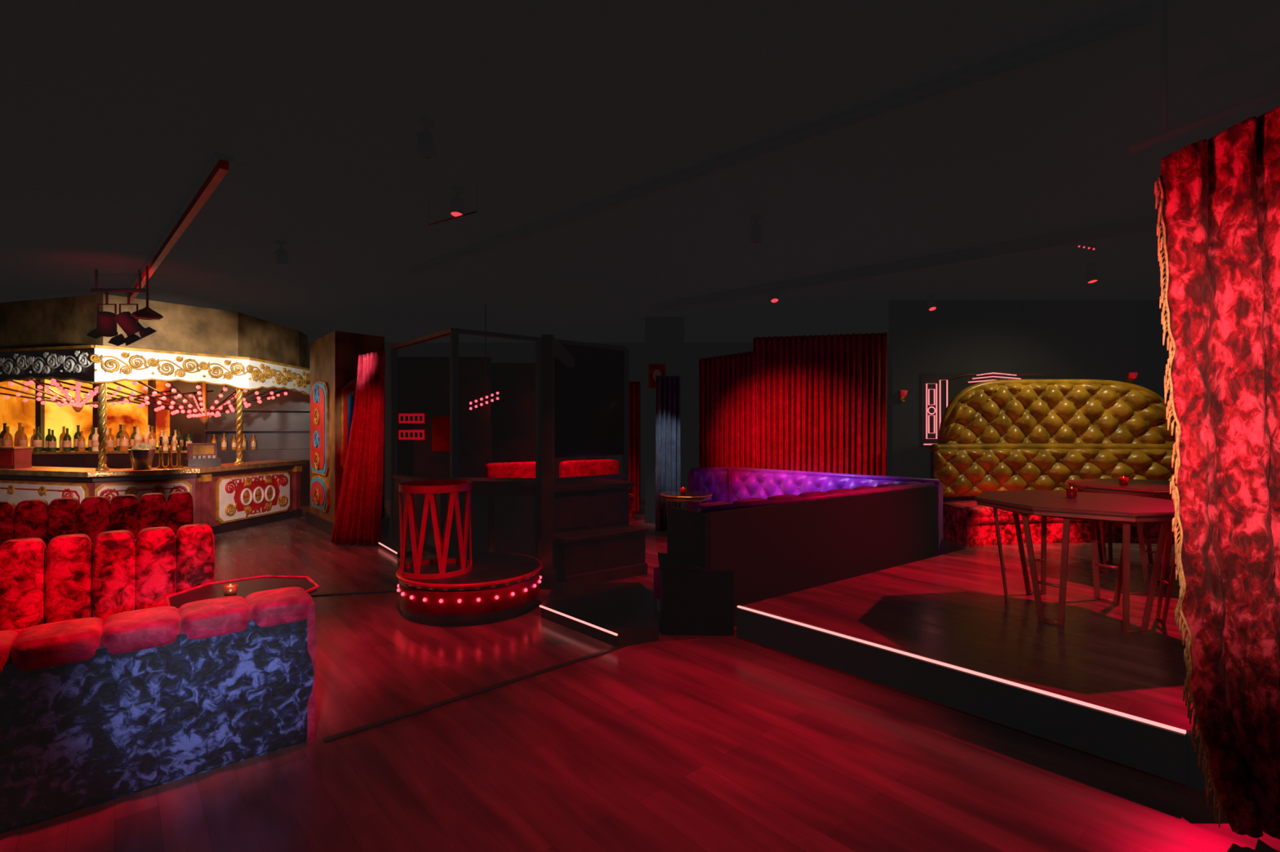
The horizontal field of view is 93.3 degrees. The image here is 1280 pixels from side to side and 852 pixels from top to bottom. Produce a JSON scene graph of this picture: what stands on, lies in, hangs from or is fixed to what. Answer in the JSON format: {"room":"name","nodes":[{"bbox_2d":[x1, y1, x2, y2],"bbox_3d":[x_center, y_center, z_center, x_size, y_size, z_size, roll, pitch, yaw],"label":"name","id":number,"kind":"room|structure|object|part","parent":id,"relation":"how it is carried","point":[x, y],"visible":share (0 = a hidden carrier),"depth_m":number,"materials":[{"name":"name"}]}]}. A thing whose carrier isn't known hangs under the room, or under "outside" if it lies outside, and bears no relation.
{"room":"entertainment venue","nodes":[
{"label":"entertainment venue","id":0,"kind":"room"},
{"bbox_2d":[491,363,607,478],"bbox_3d":[-2.275,0.225,11.050,3.350,2.750,0.100,0,0,0],"label":"wall","id":1,"kind":"structure","parent":0,"point":[513,415],"depth_m":11.00,"materials":[{"name":"black paint"}]},
{"bbox_2d":[307,342,888,500],"bbox_3d":[-2.200,-0.100,13.050,21.600,3.400,0.100,0,0,0],"label":"wall","id":2,"kind":"structure","parent":0,"point":[499,352],"depth_m":13.00,"materials":[{"name":"black paint"}]},
{"bbox_2d":[0,0,1279,342],"bbox_3d":[-2.200,-1.850,5.250,21.600,0.100,15.500,0,0,0],"label":"ceiling","id":3,"kind":"structure","parent":0,"point":[112,112],"depth_m":3.90,"materials":[{"name":"black paint"}]},
{"bbox_2d":[86,269,156,346],"bbox_3d":[-6.005,-1.363,6.979,0.719,0.873,0.306,0,0,0],"label":"stage light","id":4,"kind":"object","parent":3,"relation":"hanging from","point":[106,322],"visible":0.98,"depth_m":6.94,"materials":[{"name":"black paint"}]},
{"bbox_2d":[130,266,163,320],"bbox_3d":[-5.420,-1.485,6.650,0.280,0.630,0.280,0,0,0],"label":"pendant lamp","id":5,"kind":"object","parent":3,"relation":"hanging from","point":[145,313],"visible":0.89,"depth_m":6.61,"materials":[{"name":"black metal"}]},
{"bbox_2d":[124,151,234,302],"bbox_3d":[-4.855,-1.750,6.125,4.288,0.100,4.327,0,0,0],"label":"track","id":6,"kind":"structure","parent":3,"relation":"hanging from","point":[219,164],"depth_m":4.87,"materials":[{"name":"black metal"}]},
{"bbox_2d":[275,240,288,264],"bbox_3d":[-3.500,-1.687,5.909,0.110,0.226,0.135,0,0,0],"label":"ceiling spotlight","id":7,"kind":"object","parent":3,"relation":"attached to","point":[282,258],"depth_m":5.87,"materials":[{"name":"black metal"}]},
{"bbox_2d":[416,115,437,159],"bbox_3d":[-1.260,-1.686,3.570,0.110,0.228,0.143,0,0,0],"label":"ceiling spotlight","id":8,"kind":"object","parent":3,"relation":"attached to","point":[426,146],"depth_m":3.53,"materials":[{"name":"black metal"}]},
{"bbox_2d":[427,181,477,226],"bbox_3d":[-1.430,-1.687,4.600,0.559,0.226,0.012,0,0,33],"label":"rail","id":9,"kind":"object","parent":3,"relation":"hanging from","point":[473,212],"visible":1,"depth_m":4.58,"materials":[{"name":"black metal"}]},
{"bbox_2d":[448,185,464,218],"bbox_3d":[-1.380,-1.688,4.563,0.110,0.223,0.126,0,0,0],"label":"ceiling spotlight","id":10,"kind":"object","parent":3,"relation":"attached to","point":[457,203],"depth_m":4.53,"materials":[{"name":"black metal"}]},
{"bbox_2d":[469,305,498,409],"bbox_3d":[-2.320,-1.020,9.000,0.445,1.560,0.038,0,0,0],"label":"stage light","id":11,"kind":"object","parent":3,"relation":"hanging from","point":[497,392],"visible":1,"depth_m":8.99,"materials":[{"name":"black paint"}]},
{"bbox_2d":[749,214,762,242],"bbox_3d":[1.000,-1.688,5.207,0.110,0.223,0.126,0,0,0],"label":"ceiling spotlight","id":12,"kind":"object","parent":3,"relation":"attached to","point":[756,230],"depth_m":5.16,"materials":[{"name":"black metal"}]},
{"bbox_2d":[769,293,778,303],"bbox_3d":[1.720,-1.686,7.748,0.110,0.228,0.149,0,0,0],"label":"ceiling spotlight","id":13,"kind":"object","parent":3,"relation":"attached to","point":[774,299],"depth_m":7.71,"materials":[{"name":"black metal"}]},
{"bbox_2d":[407,0,1151,275],"bbox_3d":[-0.200,-1.760,4.750,4.880,0.080,4.389,0,0,0],"label":"ceiling beam","id":14,"kind":"structure","parent":3,"relation":"attached to","point":[1136,20],"depth_m":3.41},
{"bbox_2d":[649,213,1163,313],"bbox_3d":[2.900,-1.740,6.600,5.520,0.120,4.935,0,0,0],"label":"ceiling beam","id":15,"kind":"structure","parent":3,"relation":"attached to","point":[1145,225],"depth_m":6.33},
{"bbox_2d":[926,293,937,311],"bbox_3d":[4.000,-1.686,8.288,0.110,0.228,0.149,0,0,0],"label":"ceiling spotlight","id":16,"kind":"object","parent":3,"relation":"attached to","point":[931,306],"depth_m":8.26,"materials":[{"name":"black metal"}]},
{"bbox_2d":[1078,244,1097,249],"bbox_3d":[4.180,-1.751,5.820,0.649,0.042,0.301,0,0,0],"label":"lights","id":17,"kind":"object","parent":3,"relation":"attached to","point":[1089,246],"depth_m":5.90},
{"bbox_2d":[1084,262,1098,284],"bbox_3d":[5.000,-1.687,6.691,0.110,0.226,0.135,0,0,0],"label":"ceiling spotlight","id":18,"kind":"object","parent":3,"relation":"attached to","point":[1091,277],"depth_m":6.67,"materials":[{"name":"black metal"}]},
{"bbox_2d":[1125,0,1279,839],"bbox_3d":[2.532,-0.114,2.257,1.180,3.372,0.195,0,0,17],"label":"velvet curtain","id":19,"kind":"object","parent":3,"relation":"hanging from","point":[1220,220],"visible":1,"depth_m":2.31,"materials":[{"name":"fabric"}]},
{"bbox_3d":[2.540,-1.451,2.285,1.180,0.699,0.039,0,0,16],"label":"curtain rail","id":20,"kind":"part","parent":19,"relation":"part of","materials":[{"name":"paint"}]},
{"bbox_2d":[1160,105,1279,839],"bbox_3d":[2.533,0.061,2.259,0.974,3.023,0.192,0,0,16],"label":"drape","id":21,"kind":"object","parent":19,"relation":"hanging from","point":[1220,220],"depth_m":2.31,"materials":[{"name":"red fabric"}]},
{"bbox_2d":[0,500,1279,851],"bbox_3d":[-2.200,1.650,5.250,21.600,0.100,15.500,0,0,0],"label":"floor","id":22,"kind":"structure","parent":0,"point":[673,743],"depth_m":2.85,"materials":[{"name":"brown wood"}]},
{"bbox_2d":[0,491,193,546],"bbox_3d":[-4.785,1.115,4.979,1.808,0.970,1.040,0,0,-38],"label":"sofa","id":23,"kind":"object","parent":22,"relation":"on","point":[95,515],"visible":0.44,"depth_m":5.30,"materials":[{"name":"red fabric"}]},
{"bbox_2d":[0,293,310,534],"bbox_3d":[-8.975,-0.098,10.068,6.200,3.395,4.456,0,0,0],"label":"bar","id":24,"kind":"object","parent":22,"relation":"on","point":[43,339],"visible":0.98,"depth_m":8.78,"materials":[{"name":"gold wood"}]},
{"bbox_2d":[0,446,34,468],"bbox_3d":[-8.963,0.450,8.671,0.360,0.300,0.240,0,0,15],"label":"napkin dispenser","id":25,"kind":"object","parent":24,"relation":"on","point":[11,457],"visible":1,"depth_m":8.58,"materials":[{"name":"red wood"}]},
{"bbox_3d":[-8.403,1.115,8.305,2.221,0.690,0.078,0,0,16],"label":"painted panel","id":26,"kind":"part","parent":24,"relation":"part of","materials":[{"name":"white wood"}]},
{"bbox_3d":[-7.220,-0.220,8.120,0.140,1.658,0.140,0,0,0],"label":"twisted post","id":27,"kind":"part","parent":24,"relation":"part of","materials":[{"name":"gold metal"}]},
{"bbox_2d":[128,444,155,469],"bbox_3d":[-6.941,0.424,8.423,0.300,0.352,0.300,0,0,0],"label":"ice bucket","id":28,"kind":"object","parent":24,"relation":"on","point":[140,459],"visible":1,"depth_m":8.34,"materials":[{"name":"metal"}]},
{"bbox_3d":[-6.767,1.115,8.265,1.033,0.690,0.078,0,0,-35],"label":"painted panel","id":29,"kind":"part","parent":24,"relation":"part of","materials":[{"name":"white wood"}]},
{"bbox_2d":[0,464,301,534],"bbox_3d":[-8.992,1.135,9.366,5.987,0.930,2.815,0,0,0],"label":"bar counter","id":30,"kind":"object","parent":24,"relation":"on","point":[92,483],"depth_m":8.67,"materials":[{"name":"wood"}]},
{"bbox_2d":[0,459,306,477],"bbox_3d":[-8.950,0.635,9.326,6.097,0.070,2.927,0,0,0],"label":"countertop","id":31,"kind":"structure","parent":24,"relation":"on","point":[35,470],"depth_m":8.33,"materials":[{"name":"brown wood"}]},
{"bbox_2d":[156,436,165,468],"bbox_3d":[-6.798,0.374,8.559,0.099,0.452,0.176,0,0,-17],"label":"tap","id":32,"kind":"object","parent":24,"relation":"on","point":[161,444],"visible":1,"depth_m":8.57,"materials":[{"name":"gold metal"}]},
{"bbox_2d":[165,436,174,468],"bbox_3d":[-6.716,0.374,8.617,0.099,0.452,0.176,0,0,-17],"label":"tap","id":33,"kind":"object","parent":24,"relation":"on","point":[170,444],"visible":1,"depth_m":8.63,"materials":[{"name":"gold metal"}]},
{"bbox_2d":[174,436,183,467],"bbox_3d":[-6.635,0.374,8.676,0.099,0.452,0.176,0,0,-17],"label":"tap","id":34,"kind":"object","parent":24,"relation":"on","point":[179,443],"visible":1,"depth_m":8.69,"materials":[{"name":"gold metal"}]},
{"bbox_2d":[184,443,221,467],"bbox_3d":[-6.541,0.430,9.041,0.320,0.340,0.400,0,0,45],"label":"cash register","id":35,"kind":"object","parent":24,"relation":"on","point":[198,455],"visible":1,"depth_m":8.96,"materials":[{"name":"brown metal"}]},
{"bbox_3d":[-6.260,-0.220,9.450,0.140,1.658,0.140,0,0,0],"label":"twisted post","id":36,"kind":"part","parent":24,"relation":"part of","materials":[{"name":"gold metal"}]},
{"bbox_3d":[-6.143,1.115,9.703,0.081,0.690,1.507,0,0,8],"label":"painted panel","id":37,"kind":"part","parent":24,"relation":"part of","materials":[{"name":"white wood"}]},
{"bbox_2d":[0,378,310,506],"bbox_3d":[-9.481,0.300,11.319,6.608,2.600,0.744,0,0,-16],"label":"bar cabinet","id":38,"kind":"object","parent":22,"relation":"on","point":[278,428],"visible":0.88,"depth_m":11.40,"materials":[{"name":"brown wood"}]},
{"bbox_3d":[-10.819,-0.250,11.134,3.747,1.300,0.018,0,0,-13],"label":"amber panel","id":39,"kind":"part","parent":38,"relation":"part of","materials":[{"name":"orange glass"}]},
{"bbox_2d":[0,523,315,833],"bbox_3d":[-3.327,1.125,2.728,3.010,0.950,1.672,0,0,-40],"label":"sofa","id":40,"kind":"object","parent":22,"relation":"on","point":[109,691],"visible":0.98,"depth_m":2.75,"materials":[{"name":"blue fabric"}]},
{"bbox_3d":[-3.169,1.365,3.490,1.205,0.470,0.549,0,0,-40],"label":"seat","id":41,"kind":"part","parent":40,"relation":"part of","materials":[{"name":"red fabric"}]},
{"bbox_2d":[164,575,319,609],"bbox_3d":[-2.318,1.282,3.545,0.752,0.635,0.753,0,0,0],"label":"table","id":42,"kind":"object","parent":22,"relation":"on","point":[246,586],"visible":0.27,"depth_m":3.65,"materials":[{"name":"brown wood"}]},
{"bbox_2d":[222,583,237,595],"bbox_3d":[-2.367,0.942,3.494,0.072,0.062,0.072,0,0,0],"label":"candle holder","id":43,"kind":"object","parent":42,"relation":"on","point":[230,589],"visible":1,"depth_m":3.47,"materials":[{"name":"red glass"}]},
{"bbox_2d":[306,330,388,536],"bbox_3d":[-4.521,0.110,9.630,1.226,2.980,1.656,0,0,-35],"label":"wall","id":44,"kind":"structure","parent":22,"relation":"on","point":[334,356],"depth_m":8.94,"materials":[{"name":"brown wood"}]},
{"bbox_2d":[310,380,329,512],"bbox_3d":[-5.005,0.295,9.395,0.074,2.010,1.086,0,0,-40],"label":"board","id":45,"kind":"object","parent":44,"relation":"attached to","point":[320,392],"visible":1,"depth_m":9.26,"materials":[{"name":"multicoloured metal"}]},
{"bbox_2d":[340,377,356,468],"bbox_3d":[-4.212,-0.005,8.961,0.074,1.410,0.422,0,0,39],"label":"board","id":46,"kind":"object","parent":44,"relation":"attached to","point":[348,391],"visible":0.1,"depth_m":8.85,"materials":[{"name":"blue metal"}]},
{"bbox_2d":[309,590,396,596],"bbox_3d":[-3.750,1.595,5.550,3.374,0.010,0.040,0,0,-12],"label":"trim","id":47,"kind":"structure","parent":22,"relation":"on","point":[384,591],"depth_m":5.76,"materials":[{"name":"brown wood"}]},
{"bbox_2d":[330,351,385,545],"bbox_3d":[-3.797,0.291,8.156,0.774,2.582,0.215,0,0,5],"label":"velvet curtain","id":48,"kind":"object","parent":22,"relation":"on","point":[357,520],"visible":1,"depth_m":8.10,"materials":[{"name":"red fabric"}]},
{"bbox_2d":[378,540,412,557],"bbox_3d":[-3.085,1.570,7.763,0.310,0.060,0.820,0,0,-38],"label":"threshold step","id":49,"kind":"structure","parent":22,"relation":"on","point":[393,548],"depth_m":7.68,"materials":[{"name":"brown wood"}]},
{"bbox_2d":[397,356,491,479],"bbox_3d":[-3.130,0.250,9.632,1.500,2.700,0.136,0,0,0],"label":"glass panel","id":50,"kind":"object","parent":22,"relation":"on","point":[423,382],"visible":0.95,"depth_m":9.62,"materials":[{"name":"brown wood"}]},
{"bbox_3d":[-3.620,-0.120,9.589,0.440,0.180,0.051,0,0,0],"label":"lit panel","id":51,"kind":"part","parent":50,"relation":"part of","materials":[{"name":"red plastic"}]},
{"bbox_3d":[-3.620,0.140,9.589,0.440,0.180,0.051,0,0,0],"label":"lit panel","id":52,"kind":"part","parent":50,"relation":"part of","materials":[{"name":"red ceramic"}]},
{"bbox_3d":[-3.140,0.125,9.595,0.320,0.550,0.030,0,0,0],"label":"red panel","id":53,"kind":"part","parent":50,"relation":"part of","materials":[{"name":"glass"}]},
{"bbox_2d":[395,480,542,626],"bbox_3d":[-1.500,1.045,5.380,1.251,1.110,1.251,0,0,0],"label":"podium","id":54,"kind":"object","parent":22,"relation":"on","point":[463,588],"visible":1,"depth_m":4.97,"materials":[{"name":"brown wood"}]},
{"bbox_3d":[-1.760,0.870,5.220,0.600,0.760,0.600,0,0,0],"label":"cage rail","id":55,"kind":"part","parent":54,"relation":"part of","materials":[{"name":"red metal"}]},
{"bbox_2d":[323,644,630,743],"bbox_3d":[-0.740,1.595,3.830,2.309,0.010,0.040,0,0,-42],"label":"trim","id":56,"kind":"structure","parent":22,"relation":"on","point":[366,727],"depth_m":3.54,"materials":[{"name":"brown wood"}]},
{"bbox_2d":[390,328,628,555],"bbox_3d":[-1.875,0.225,7.964,3.421,2.750,1.800,0,0,0],"label":"frame","id":57,"kind":"object","parent":22,"relation":"on","point":[591,397],"visible":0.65,"depth_m":8.34,"materials":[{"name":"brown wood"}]},
{"bbox_3d":[-2.845,0.225,7.906,0.140,2.750,2.123,0,0,-41],"label":"frame","id":58,"kind":"part","parent":57,"relation":"part of","materials":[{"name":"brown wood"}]},
{"bbox_3d":[-1.214,0.225,7.980,2.642,2.750,0.140,0,0,-40],"label":"frame","id":59,"kind":"part","parent":57,"relation":"part of","materials":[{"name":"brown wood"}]},
{"bbox_2d":[440,334,648,589],"bbox_3d":[-1.170,0.350,6.713,2.032,2.500,1.801,0,0,-37],"label":"booth","id":60,"kind":"object","parent":22,"relation":"on","point":[580,530],"visible":0.75,"depth_m":6.25,"materials":[{"name":"brown wood"}]},
{"bbox_2d":[484,459,634,521],"bbox_3d":[-1.303,1.090,9.831,2.419,1.020,0.610,0,0,-30],"label":"bench","id":61,"kind":"object","parent":22,"relation":"on","point":[567,468],"visible":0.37,"depth_m":10.02,"materials":[{"name":"fabric"}]},
{"bbox_2d":[539,582,658,646],"bbox_3d":[-0.350,1.550,5.075,0.980,0.100,1.450,0,0,0],"label":"step","id":62,"kind":"structure","parent":22,"relation":"on","point":[615,614],"depth_m":4.93,"materials":[{"name":"brown wood"}]},
{"bbox_2d":[628,381,640,514],"bbox_3d":[-0.156,0.390,10.896,0.328,2.380,0.124,0,0,0],"label":"velvet curtain","id":63,"kind":"object","parent":22,"relation":"on","point":[634,388],"visible":0.61,"depth_m":10.87,"materials":[{"name":"fabric"}]},
{"bbox_2d":[655,375,680,532],"bbox_3d":[0.424,0.415,9.071,0.371,2.330,0.151,0,0,-8],"label":"velvet curtain","id":64,"kind":"object","parent":22,"relation":"on","point":[668,428],"visible":0.87,"depth_m":9.05,"materials":[{"name":"blue fabric"}]},
{"bbox_2d":[659,490,712,517],"bbox_3d":[0.560,1.210,7.350,0.634,0.780,0.634,0,0,0],"label":"cocktail table","id":65,"kind":"object","parent":22,"relation":"on","point":[690,495],"visible":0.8,"depth_m":7.17,"materials":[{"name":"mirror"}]},
{"bbox_2d":[680,487,685,493],"bbox_3d":[0.520,0.777,7.300,0.072,0.082,0.072,0,0,0],"label":"candle holder","id":66,"kind":"object","parent":65,"relation":"on","point":[682,491],"visible":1,"depth_m":7.27,"materials":[{"name":"red glass"}]},
{"bbox_2d":[698,351,755,502],"bbox_3d":[1.313,0.230,9.104,0.847,2.700,0.150,0,0,13],"label":"velvet curtain","id":67,"kind":"object","parent":22,"relation":"on","point":[727,383],"visible":0.62,"depth_m":9.08,"materials":[{"name":"red fabric"}]},
{"bbox_2d":[653,466,942,635],"bbox_3d":[0.913,1.100,6.838,4.012,1.000,3.204,0,0,-39],"label":"banquette","id":68,"kind":"object","parent":22,"relation":"on","point":[778,533],"visible":0.98,"depth_m":5.34,"materials":[{"name":"black wood"}]},
{"bbox_3d":[1.081,1.100,8.589,0.600,1.000,0.570,0,0,-24],"label":"seat","id":69,"kind":"part","parent":68,"relation":"part of","materials":[{"name":"purple fabric"}]},
{"bbox_3d":[1.679,1.065,6.009,3.530,0.870,0.725,0,0,-37],"label":"seat","id":70,"kind":"part","parent":68,"relation":"part of","materials":[{"name":"purple fabric"}]},
{"bbox_3d":[2.168,1.100,7.662,2.906,1.000,0.740,0,0,45],"label":"seat","id":71,"kind":"part","parent":68,"relation":"part of","materials":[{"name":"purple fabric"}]},
{"bbox_2d":[753,332,887,475],"bbox_3d":[2.601,0.130,8.797,1.865,2.900,0.160,0,0,14],"label":"velvet curtain","id":72,"kind":"object","parent":22,"relation":"on","point":[821,400],"visible":0.66,"depth_m":8.76,"materials":[{"name":"red fabric"}]},
{"bbox_2d":[736,537,1213,789],"bbox_3d":[4.652,1.480,5.630,7.856,0.240,5.940,0,0,0],"label":"raised platform","id":73,"kind":"object","parent":22,"relation":"on","point":[941,630],"visible":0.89,"depth_m":3.84,"materials":[{"name":"brown wood"}]},
{"bbox_2d":[929,379,1178,546],"bbox_3d":[5.280,0.378,7.322,3.391,1.964,1.176,0,0,0],"label":"banquette","id":74,"kind":"object","parent":73,"relation":"on","point":[999,434],"visible":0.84,"depth_m":7.58,"materials":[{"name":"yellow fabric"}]},
{"bbox_3d":[5.280,0.830,7.322,3.240,1.060,1.176,0,0,0],"label":"seat","id":75,"kind":"part","parent":74,"relation":"part of","materials":[{"name":"red fabric"}]},
{"bbox_2d":[973,489,1179,634],"bbox_3d":[3.220,0.950,4.420,1.311,0.820,1.312,0,0,35],"label":"table","id":76,"kind":"object","parent":73,"relation":"on","point":[1126,509],"visible":0.94,"depth_m":4.18,"materials":[{"name":"brown wood"}]},
{"bbox_2d":[1066,487,1077,497],"bbox_3d":[3.250,0.497,4.550,0.072,0.082,0.072,0,0,0],"label":"candle holder","id":77,"kind":"object","parent":76,"relation":"on","point":[1071,492],"visible":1,"depth_m":4.53,"materials":[{"name":"red glass"}]},
{"bbox_2d":[1066,478,1174,585],"bbox_3d":[4.750,0.950,5.550,1.274,0.820,1.275,0,0,20],"label":"table","id":78,"kind":"object","parent":73,"relation":"on","point":[1158,489],"visible":0.46,"depth_m":5.51,"materials":[{"name":"brown wood"}]},
{"bbox_2d":[1118,475,1128,485],"bbox_3d":[4.400,0.497,5.500,0.072,0.082,0.072,0,0,0],"label":"candle holder","id":79,"kind":"object","parent":78,"relation":"on","point":[1123,481],"visible":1,"depth_m":5.47,"materials":[{"name":"red glass"}]},
{"bbox_2d":[644,316,684,523],"bbox_3d":[0.405,-0.100,10.025,0.650,3.400,0.150,0,0,0],"label":"wall pier","id":80,"kind":"object","parent":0,"point":[664,335],"visible":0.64,"depth_m":9.95,"materials":[{"name":"black paint"}]},
{"bbox_2d":[648,364,665,388],"bbox_3d":[0.280,-0.820,9.905,0.280,0.400,0.050,0,0,0],"label":"framed poster","id":81,"kind":"object","parent":80,"relation":"attached to","point":[654,370],"visible":0.69,"depth_m":9.89,"materials":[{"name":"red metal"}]},
{"bbox_2d":[888,299,1173,479],"bbox_3d":[6.100,-0.100,8.685,5.000,3.400,0.130,0,0,0],"label":"wall","id":82,"kind":"structure","parent":0,"point":[1106,340],"depth_m":8.62,"materials":[{"name":"black paint"}]},
{"bbox_2d":[899,390,907,401],"bbox_3d":[3.720,-0.430,8.533,0.090,0.160,0.135,0,0,0],"label":"wall lamp","id":83,"kind":"object","parent":82,"relation":"attached to","point":[903,393],"depth_m":8.51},
{"bbox_2d":[920,372,1057,447],"bbox_3d":[4.950,-0.229,8.575,1.900,1.058,0.047,0,0,0],"label":"sign","id":84,"kind":"object","parent":82,"relation":"attached to","point":[938,390],"visible":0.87,"depth_m":8.59,"materials":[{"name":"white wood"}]},
{"bbox_2d":[1126,372,1137,383],"bbox_3d":[6.950,-0.680,8.533,0.090,0.160,0.135,0,0,0],"label":"wall lamp","id":85,"kind":"object","parent":82,"relation":"attached to","point":[1131,376],"depth_m":8.56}
]}

